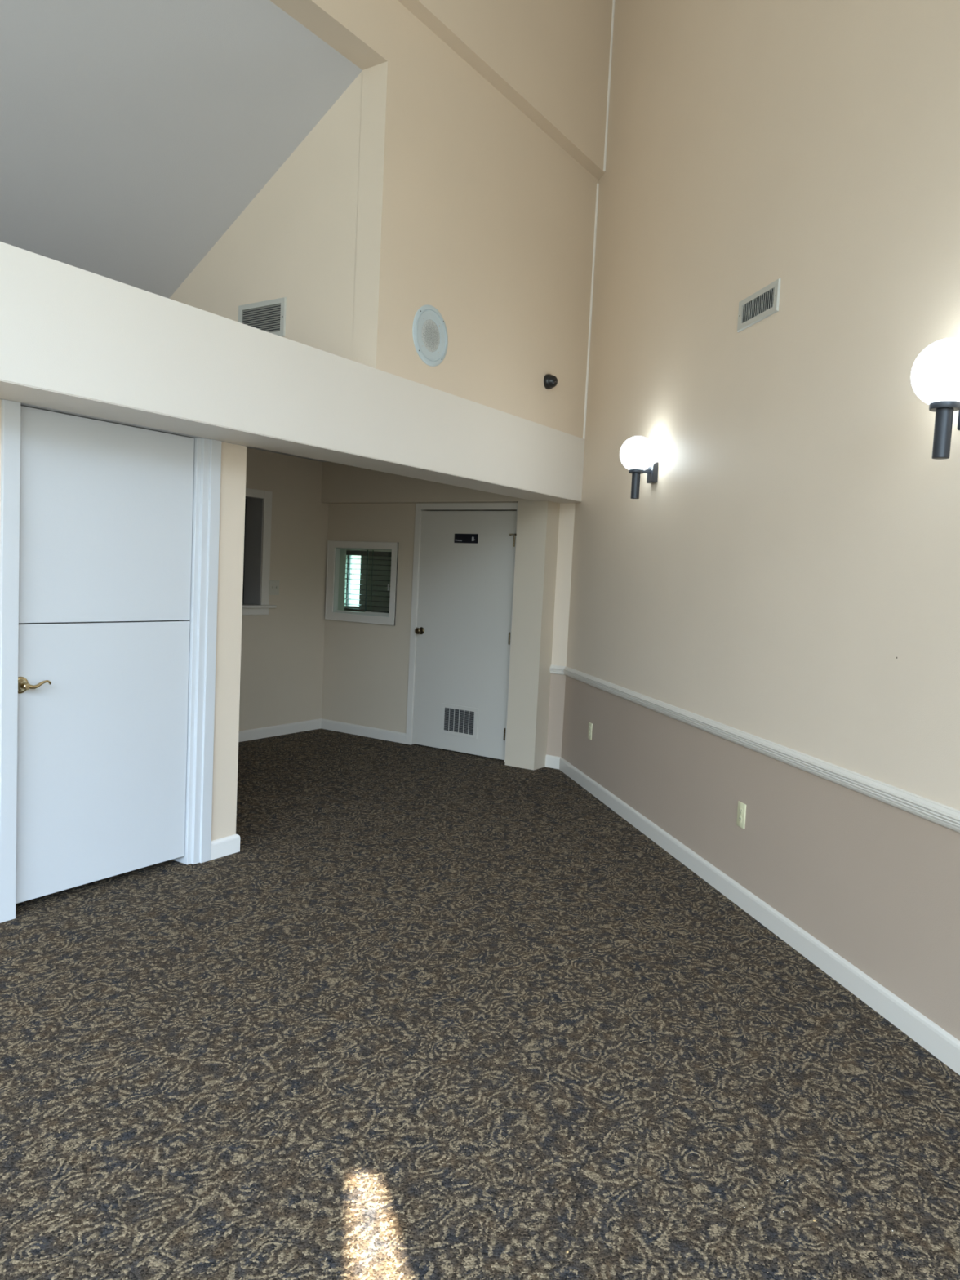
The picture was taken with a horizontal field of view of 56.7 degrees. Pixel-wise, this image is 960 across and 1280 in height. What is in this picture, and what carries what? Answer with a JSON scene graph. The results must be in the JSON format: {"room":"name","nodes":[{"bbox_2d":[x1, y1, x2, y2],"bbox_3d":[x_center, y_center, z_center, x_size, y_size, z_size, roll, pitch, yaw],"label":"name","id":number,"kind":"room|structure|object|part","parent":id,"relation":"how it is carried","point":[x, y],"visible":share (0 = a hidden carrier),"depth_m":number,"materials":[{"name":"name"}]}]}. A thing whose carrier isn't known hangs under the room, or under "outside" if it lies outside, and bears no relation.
{"room":"empty lobby","nodes":[
{"label":"empty lobby","id":0,"kind":"room"},
{"bbox_2d":[0,399,246,840],"bbox_3d":[-4.486,-0.059,1.521,2.198,2.420,8.573,5,5,33],"label":"wall","id":1,"kind":"structure","parent":0,"point":[233,456],"depth_m":4.42,"materials":[{"name":"beige paint"}]},
{"bbox_2d":[0,399,221,923],"bbox_3d":[-1.638,0.011,3.945,0.186,2.200,1.048,5,5,33],"label":"door","id":2,"kind":"structure","parent":1,"relation":"in","point":[109,532],"depth_m":3.88,"materials":[{"name":"white paint"}]},
{"bbox_3d":[-1.858,0.104,3.506,0.019,2.059,0.067,5,5,33],"label":"casing","id":3,"kind":"part","parent":2,"relation":"part of","materials":[{"name":"white paint"}]},
{"bbox_3d":[-1.786,0.181,3.598,0.023,0.034,0.104,5,5,33],"label":"lever","id":4,"kind":"part","parent":2,"relation":"part of","materials":[{"name":"gold metal"}]},
{"bbox_3d":[-1.313,0.070,4.325,0.019,2.059,0.059,5,5,33],"label":"casing","id":5,"kind":"part","parent":2,"relation":"part of","materials":[{"name":"white paint"}]},
{"bbox_2d":[210,834,239,860],"bbox_3d":[-1.341,1.041,4.531,0.132,0.092,0.188,5,5,33],"label":"baseboard","id":6,"kind":"structure","parent":1,"relation":"attached to","point":[220,847],"depth_m":4.49,"materials":[{"name":"white wood"}]},
{"bbox_2d":[0,398,248,446],"bbox_3d":[-4.386,-1.157,1.770,2.514,0.462,9.173,5,5,33],"label":"ceiling","id":7,"kind":"structure","parent":0,"point":[21,404],"depth_m":3.81,"materials":[{"name":"white paint"}]},
{"bbox_2d":[0,0,362,298],"bbox_3d":[-4.205,-2.180,1.573,2.530,1.700,9.114,5,5,33],"label":"ceiling","id":8,"kind":"structure","parent":0,"point":[135,134],"depth_m":4.42,"materials":[{"name":"white paint"}]},
{"bbox_2d":[242,498,246,603],"bbox_3d":[-2.491,-0.615,7.733,1.000,2.120,2.259,5,5,33],"label":"wall","id":9,"kind":"structure","parent":0,"point":[246,499],"depth_m":8.70,"materials":[{"name":"paint"}]},
{"bbox_2d":[168,71,362,359],"bbox_3d":[-1.740,-2.417,5.459,2.722,1.789,0.120,5,5,33],"label":"wall","id":10,"kind":"structure","parent":0,"point":[295,240],"depth_m":4.88,"materials":[{"name":"beige paint"}]},
{"bbox_2d":[238,297,286,337],"bbox_3d":[-1.251,-1.825,5.080,0.386,0.216,0.012,5,5,33],"label":"air vent","id":11,"kind":"object","parent":10,"relation":"in","point":[268,316],"visible":0.68,"depth_m":5.05,"materials":[{"name":"grey metal"}]},
{"bbox_3d":[-1.248,-1.869,5.077,0.318,0.004,0.008,5,5,33],"label":"blade","id":12,"kind":"part","parent":11,"relation":"part of","materials":[{"name":"grey metal"}]},
{"bbox_3d":[-1.249,-1.857,5.078,0.318,0.004,0.008,5,5,33],"label":"blade","id":13,"kind":"part","parent":11,"relation":"part of","materials":[{"name":"grey metal"}]},
{"bbox_3d":[-1.250,-1.844,5.079,0.318,0.004,0.008,5,5,33],"label":"blade","id":14,"kind":"part","parent":11,"relation":"part of","materials":[{"name":"grey metal"}]},
{"bbox_3d":[-1.250,-1.831,5.080,0.318,0.004,0.008,5,5,33],"label":"blade","id":15,"kind":"part","parent":11,"relation":"part of","materials":[{"name":"grey metal"}]},
{"bbox_3d":[-1.247,-1.894,5.075,0.318,0.004,0.008,5,5,33],"label":"blade","id":16,"kind":"part","parent":11,"relation":"part of","materials":[{"name":"grey metal"}]},
{"bbox_3d":[-1.248,-1.882,5.076,0.318,0.004,0.008,5,5,33],"label":"blade","id":17,"kind":"part","parent":11,"relation":"part of","materials":[{"name":"grey metal"}]},
{"bbox_3d":[-1.251,-1.819,5.081,0.318,0.004,0.008,5,5,33],"label":"blade","id":18,"kind":"part","parent":11,"relation":"part of","materials":[{"name":"grey metal"}]},
{"bbox_3d":[-1.252,-1.806,5.082,0.318,0.004,0.008,5,5,33],"label":"blade","id":19,"kind":"part","parent":11,"relation":"part of","materials":[{"name":"grey metal"}]},
{"bbox_3d":[-1.252,-1.793,5.083,0.318,0.004,0.008,5,5,33],"label":"blade","id":20,"kind":"part","parent":11,"relation":"part of","materials":[{"name":"grey metal"}]},
{"bbox_3d":[-1.253,-1.781,5.084,0.318,0.004,0.008,5,5,33],"label":"blade","id":21,"kind":"part","parent":11,"relation":"part of","materials":[{"name":"grey metal"}]},
{"bbox_3d":[-1.253,-1.768,5.085,0.318,0.004,0.008,5,5,33],"label":"blade","id":22,"kind":"part","parent":11,"relation":"part of","materials":[{"name":"grey metal"}]},
{"bbox_2d":[239,447,328,731],"bbox_3d":[-2.292,-0.350,6.981,0.200,2.420,3.164,5,5,33],"label":"wall","id":23,"kind":"structure","parent":0,"point":[282,650],"depth_m":7.74,"materials":[{"name":"paint"}]},
{"bbox_2d":[242,488,276,614],"bbox_3d":[-2.126,-0.721,7.138,0.245,1.036,1.139,5,5,33],"label":"window","id":24,"kind":"structure","parent":23,"relation":"in","point":[259,502],"depth_m":7.47,"materials":[{"name":"beige"}]},
{"bbox_3d":[-2.038,-1.197,7.047,0.017,0.066,0.859,5,5,33],"label":"casing","id":25,"kind":"part","parent":24,"relation":"part of","materials":[{"name":"beige wood"}]},
{"bbox_3d":[-2.147,-0.275,7.170,0.245,0.024,1.139,5,5,33],"label":"sill","id":26,"kind":"part","parent":24,"relation":"part of","materials":[{"name":"beige wood"}]},
{"bbox_3d":[-1.797,-0.771,7.473,0.017,0.954,0.086,5,5,33],"label":"casing","id":27,"kind":"part","parent":24,"relation":"part of","materials":[{"name":"beige wood"}]},
{"bbox_2d":[269,580,279,595],"bbox_3d":[-1.753,-0.447,7.588,0.014,0.124,0.112,5,5,33],"label":"switch plate","id":28,"kind":"object","parent":23,"relation":"attached to","point":[273,584],"visible":1,"depth_m":7.59,"materials":[{"name":"beige plastic"}]},
{"bbox_2d":[238,718,405,743],"bbox_3d":[-1.857,0.859,6.717,1.006,0.090,2.924,5,5,33],"label":"baseboard","id":29,"kind":"structure","parent":23,"relation":"attached to","point":[289,728],"depth_m":7.85,"materials":[{"name":"beige wood"}]},
{"bbox_2d":[246,446,328,462],"bbox_3d":[-1.220,-1.513,6.420,2.414,0.080,3.554,5,5,33],"label":"ceiling","id":30,"kind":"structure","parent":0,"point":[246,446],"depth_m":7.53,"materials":[{"name":"white paint"}]},
{"bbox_2d":[0,241,584,503],"bbox_3d":[-2.458,-1.087,2.088,0.356,0.462,11.830,5,5,33],"label":"ceiling beam","id":31,"kind":"structure","parent":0,"point":[73,339],"depth_m":3.90,"materials":[{"name":"white paint"}]},
{"bbox_2d":[344,548,391,612],"bbox_3d":[-1.049,-0.405,8.699,2.070,2.400,1.352,5,5,33],"label":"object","id":32,"kind":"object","parent":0,"point":[363,561],"depth_m":9.43,"materials":[{"name":"grey paint"}]},
{"bbox_2d":[346,555,361,606],"bbox_3d":[-1.347,-0.650,9.633,0.220,0.565,0.030,5,5,33],"label":"window","id":33,"kind":"structure","parent":32,"relation":"in","point":[348,556],"depth_m":9.68,"materials":[{"name":"clear glass"}]},
{"bbox_2d":[344,550,391,613],"bbox_3d":[-0.955,-0.598,9.278,1.280,0.640,0.042,5,5,33],"label":"window blind","id":34,"kind":"object","parent":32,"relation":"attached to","point":[348,552],"visible":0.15,"depth_m":9.42,"materials":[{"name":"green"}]},
{"bbox_3d":[-0.970,-0.290,9.301,1.280,0.020,0.040,5,5,33],"label":"rail","id":35,"kind":"part","parent":34,"relation":"part of","materials":[{"name":"grey"}]},
{"bbox_3d":[-0.941,-0.892,9.257,1.280,0.050,0.040,5,5,33],"label":"head rail","id":36,"kind":"part","parent":34,"relation":"part of","materials":[{"name":"grey"}]},
{"bbox_2d":[321,502,516,733],"bbox_3d":[-0.583,-0.137,7.671,2.218,2.058,0.140,5,5,33],"label":"wall","id":37,"kind":"structure","parent":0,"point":[366,666],"depth_m":7.83,"materials":[{"name":"paint"}]},
{"bbox_2d":[324,540,398,625],"bbox_3d":[-1.019,-0.515,7.932,0.810,0.716,0.159,5,5,33],"label":"window","id":38,"kind":"structure","parent":37,"relation":"attached to","point":[336,550],"depth_m":7.97,"materials":[{"name":"beige wood"}]},
{"bbox_3d":[-1.360,-0.542,8.075,0.082,0.716,0.021,5,5,33],"label":"casing","id":39,"kind":"part","parent":38,"relation":"part of","materials":[{"name":"beige wood"}]},
{"bbox_3d":[-1.072,-0.191,7.898,0.810,0.070,0.021,5,5,33],"label":"casing","id":40,"kind":"part","parent":38,"relation":"part of","materials":[{"name":"beige wood"}]},
{"bbox_3d":[-1.041,-0.840,7.851,0.810,0.059,0.021,5,5,33],"label":"casing","id":41,"kind":"part","parent":38,"relation":"part of","materials":[{"name":"beige wood"}]},
{"bbox_3d":[-0.746,-0.483,7.670,0.063,0.716,0.021,5,5,33],"label":"casing","id":42,"kind":"part","parent":38,"relation":"part of","materials":[{"name":"beige wood"}]},
{"bbox_2d":[405,502,518,762],"bbox_3d":[-0.118,-0.111,7.329,1.057,2.100,0.217,5,5,33],"label":"door","id":43,"kind":"structure","parent":37,"relation":"attached to","point":[462,598],"depth_m":7.30,"materials":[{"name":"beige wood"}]},
{"bbox_3d":[-0.563,-0.127,7.564,0.057,2.056,0.018,5,5,33],"label":"casing","id":44,"kind":"part","parent":43,"relation":"part of","materials":[{"name":"beige wood"}]},
{"bbox_3d":[-0.514,-0.077,7.502,0.064,0.064,0.065,5,5,33],"label":"knob","id":45,"kind":"part","parent":43,"relation":"part of","materials":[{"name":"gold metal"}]},
{"bbox_3d":[-0.173,0.667,7.341,0.368,0.250,0.006,5,5,33],"label":"vent frame","id":46,"kind":"part","parent":43,"relation":"part of","materials":[{"name":"white paint"}]},
{"bbox_2d":[453,533,478,543],"bbox_3d":[-0.114,-0.827,7.241,0.231,0.076,0.005,5,5,33],"label":"door sign","id":47,"kind":"object","parent":43,"relation":"attached to","point":[459,538],"visible":1,"depth_m":7.24,"materials":[{"name":"black plastic"}]},
{"bbox_3d":[-0.100,-1.084,7.217,0.942,0.055,0.018,5,5,33],"label":"casing","id":48,"kind":"part","parent":43,"relation":"part of","materials":[{"name":"beige wood"}]},
{"bbox_3d":[0.269,-0.048,7.015,0.058,2.056,0.018,5,5,33],"label":"casing","id":49,"kind":"part","parent":43,"relation":"part of","materials":[{"name":"beige wood"}]},
{"bbox_2d":[320,462,518,503],"bbox_3d":[-0.489,-1.335,7.504,2.068,0.362,0.252,5,5,33],"label":"wall header","id":50,"kind":"structure","parent":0,"point":[341,483],"depth_m":7.58,"materials":[{"name":"paint"}]},
{"bbox_2d":[270,0,598,438],"bbox_3d":[-2.358,-2.238,1.919,0.170,1.864,11.738,5,5,33],"label":"wall","id":51,"kind":"structure","parent":0,"point":[468,210],"depth_m":5.15,"materials":[{"name":"beige paint"}]},
{"bbox_2d":[412,304,448,366],"bbox_3d":[-0.274,-1.706,4.988,0.009,0.328,0.328,5,5,33],"label":"wall speaker","id":52,"kind":"object","parent":51,"relation":"attached to","point":[429,331],"visible":1,"depth_m":4.98,"materials":[{"name":"white plastic"}]},
{"bbox_2d":[422,319,439,351],"bbox_3d":[-0.275,-1.706,4.988,0.004,0.174,0.174,5,5,33],"label":"speaker grille","id":53,"kind":"object","parent":52,"relation":"attached to","point":[430,327],"depth_m":4.99,"materials":[{"name":"white metal"}]},
{"bbox_2d":[543,373,557,389],"bbox_3d":[0.492,-1.768,6.079,0.075,0.102,0.102,5,5,33],"label":"security camera","id":54,"kind":"object","parent":51,"relation":"attached to","point":[550,381],"visible":1,"depth_m":6.05,"materials":[{"name":"black plastic"}]},
{"bbox_2d":[582,183,599,439],"bbox_3d":[0.818,-2.406,6.538,0.010,1.834,0.024,5,5,33],"label":"trim","id":55,"kind":"structure","parent":51,"relation":"attached to","point":[597,184],"depth_m":6.53,"materials":[{"name":"white paint"}]},
{"bbox_2d":[0,728,959,1279],"bbox_3d":[-2.865,1.118,3.449,8.310,0.050,9.014,2,4,-12],"label":"floor","id":56,"kind":"structure","parent":0,"point":[435,1013],"depth_m":2.69,"materials":[{"name":"carpet"}]},
{"bbox_2d":[397,0,613,180],"bbox_3d":[-2.233,-4.265,1.729,0.260,2.215,11.698,5,5,33],"label":"wall","id":57,"kind":"structure","parent":0,"point":[550,59],"depth_m":5.60,"materials":[{"name":"beige paint"}]},
{"bbox_2d":[603,0,614,171],"bbox_3d":[0.942,-4.445,6.264,0.010,2.209,0.024,5,5,33],"label":"trim","id":58,"kind":"structure","parent":57,"relation":"attached to","point":[613,3],"depth_m":6.30,"materials":[{"name":"white paint"}]},
{"bbox_2d":[504,497,559,770],"bbox_3d":[0.442,-0.218,6.954,0.263,2.420,0.290,5,5,33],"label":"wall column","id":59,"kind":"structure","parent":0,"point":[537,522],"depth_m":6.84,"materials":[{"name":"paint"}]},
{"bbox_2d":[546,502,575,756],"bbox_3d":[0.664,-0.205,6.933,0.143,2.420,0.120,5,5,33],"label":"wall","id":60,"kind":"structure","parent":0,"point":[566,512],"depth_m":6.89,"materials":[{"name":"beige paint"}]},
{"bbox_2d":[561,0,959,1040],"bbox_3d":[1.600,-1.986,3.173,0.150,6.600,7.450,2,4,-12],"label":"wall","id":61,"kind":"structure","parent":0,"point":[796,537],"depth_m":3.88,"materials":[{"name":"beige paint"}]},
{"bbox_2d":[587,722,592,739],"bbox_3d":[0.776,0.642,6.275,0.009,0.116,0.071,2,4,-12],"label":"wall socket","id":62,"kind":"object","parent":61,"relation":"attached to","point":[590,725],"visible":1,"depth_m":6.26,"materials":[{"name":"beige plastic"}]},
{"bbox_2d":[619,435,658,498],"bbox_3d":[0.935,-1.021,5.267,0.221,0.366,0.207,2,4,-12],"label":"wall lamp","id":63,"kind":"object","parent":61,"relation":"attached to","point":[637,453],"visible":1,"depth_m":5.21,"materials":[{"name":"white glass"}]},
{"bbox_3d":[0.931,-1.103,5.259,0.207,0.202,0.207,2,4,-12],"label":"globe","id":64,"kind":"part","parent":63,"relation":"part of","materials":[{"name":"white glass"}]},
{"bbox_3d":[0.988,-1.002,5.279,0.066,0.022,0.020,2,4,-12],"label":"arm","id":65,"kind":"part","parent":63,"relation":"part of","materials":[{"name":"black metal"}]},
{"bbox_2d":[736,800,746,829],"bbox_3d":[1.220,0.818,4.154,0.009,0.116,0.071,2,4,-12],"label":"wall socket","id":66,"kind":"object","parent":61,"relation":"attached to","point":[741,811],"visible":1,"depth_m":4.15,"materials":[{"name":"beige plastic"}]},
{"bbox_2d":[738,815,742,822],"bbox_3d":[1.217,0.837,4.155,0.003,0.033,0.033,2,4,-12],"label":"outlet","id":67,"kind":"object","parent":66,"relation":"attached to","point":[740,816],"depth_m":4.15,"materials":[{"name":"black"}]},
{"bbox_2d":[738,807,742,814],"bbox_3d":[1.219,0.797,4.152,0.003,0.033,0.033,2,4,-12],"label":"outlet","id":68,"kind":"object","parent":66,"relation":"attached to","point":[740,809],"depth_m":4.15,"materials":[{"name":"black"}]},
{"bbox_2d":[545,754,959,1075],"bbox_3d":[1.349,1.246,3.463,0.102,0.095,7.295,2,4,-13],"label":"baseboard","id":69,"kind":"structure","parent":61,"relation":"attached to","point":[941,1044],"depth_m":3.65,"materials":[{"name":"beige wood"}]},
{"bbox_2d":[549,664,959,832],"bbox_3d":[1.379,0.524,3.409,0.108,0.068,7.295,2,4,-13],"label":"trim","id":70,"kind":"structure","parent":61,"relation":"attached to","point":[942,815],"depth_m":3.68,"materials":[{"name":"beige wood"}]},
{"bbox_2d":[737,277,781,332],"bbox_3d":[1.296,-1.559,4.152,0.011,0.147,0.371,2,4,-12],"label":"air vent","id":71,"kind":"object","parent":61,"relation":"in","point":[764,303],"visible":1,"depth_m":4.13,"materials":[{"name":"grey metal"}]},
{"bbox_3d":[1.272,-1.568,4.270,0.009,0.087,0.007,2,4,-12],"label":"blade","id":72,"kind":"part","parent":71,"relation":"part of","materials":[{"name":"white metal"}]},
{"bbox_3d":[1.275,-1.567,4.253,0.001,0.087,0.010,6,5,39],"label":"blade","id":73,"kind":"part","parent":71,"relation":"part of","materials":[{"name":"grey metal"}]},
{"bbox_3d":[1.279,-1.566,4.237,0.001,0.087,0.010,6,5,39],"label":"blade","id":74,"kind":"part","parent":71,"relation":"part of","materials":[{"name":"grey metal"}]},
{"bbox_3d":[1.286,-1.563,4.203,0.001,0.087,0.010,6,5,39],"label":"blade","id":75,"kind":"part","parent":71,"relation":"part of","materials":[{"name":"grey metal"}]},
{"bbox_3d":[1.290,-1.561,4.186,0.001,0.087,0.010,6,5,39],"label":"blade","id":76,"kind":"part","parent":71,"relation":"part of","materials":[{"name":"grey metal"}]},
{"bbox_3d":[1.293,-1.560,4.169,0.001,0.087,0.010,6,5,39],"label":"blade","id":77,"kind":"part","parent":71,"relation":"part of","materials":[{"name":"grey metal"}]},
{"bbox_3d":[1.300,-1.557,4.135,0.001,0.087,0.010,6,5,39],"label":"blade","id":78,"kind":"part","parent":71,"relation":"part of","materials":[{"name":"grey metal"}]},
{"bbox_3d":[1.304,-1.556,4.118,0.009,0.087,0.007,2,4,-12],"label":"blade","id":79,"kind":"part","parent":71,"relation":"part of","materials":[{"name":"white metal"}]},
{"bbox_3d":[1.311,-1.553,4.085,0.001,0.087,0.010,6,5,39],"label":"blade","id":80,"kind":"part","parent":71,"relation":"part of","materials":[{"name":"grey metal"}]},
{"bbox_3d":[1.314,-1.552,4.068,0.009,0.087,0.007,2,4,-12],"label":"blade","id":81,"kind":"part","parent":71,"relation":"part of","materials":[{"name":"white metal"}]},
{"bbox_3d":[1.318,-1.550,4.051,0.009,0.087,0.007,2,4,-12],"label":"blade","id":82,"kind":"part","parent":71,"relation":"part of","materials":[{"name":"white metal"}]},
{"bbox_3d":[1.321,-1.549,4.034,0.001,0.087,0.010,6,5,39],"label":"blade","id":83,"kind":"part","parent":71,"relation":"part of","materials":[{"name":"grey metal"}]},
{"bbox_2d":[911,337,959,459],"bbox_3d":[1.456,-0.750,2.768,0.221,0.366,0.207,2,4,-12],"label":"wall lamp","id":84,"kind":"object","parent":61,"relation":"attached to","point":[935,371],"visible":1,"depth_m":2.72,"materials":[{"name":"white glass"}]},
{"bbox_3d":[1.453,-0.832,2.761,0.207,0.202,0.207,2,4,-12],"label":"globe","id":85,"kind":"part","parent":84,"relation":"part of","materials":[{"name":"white glass"}]}
]}

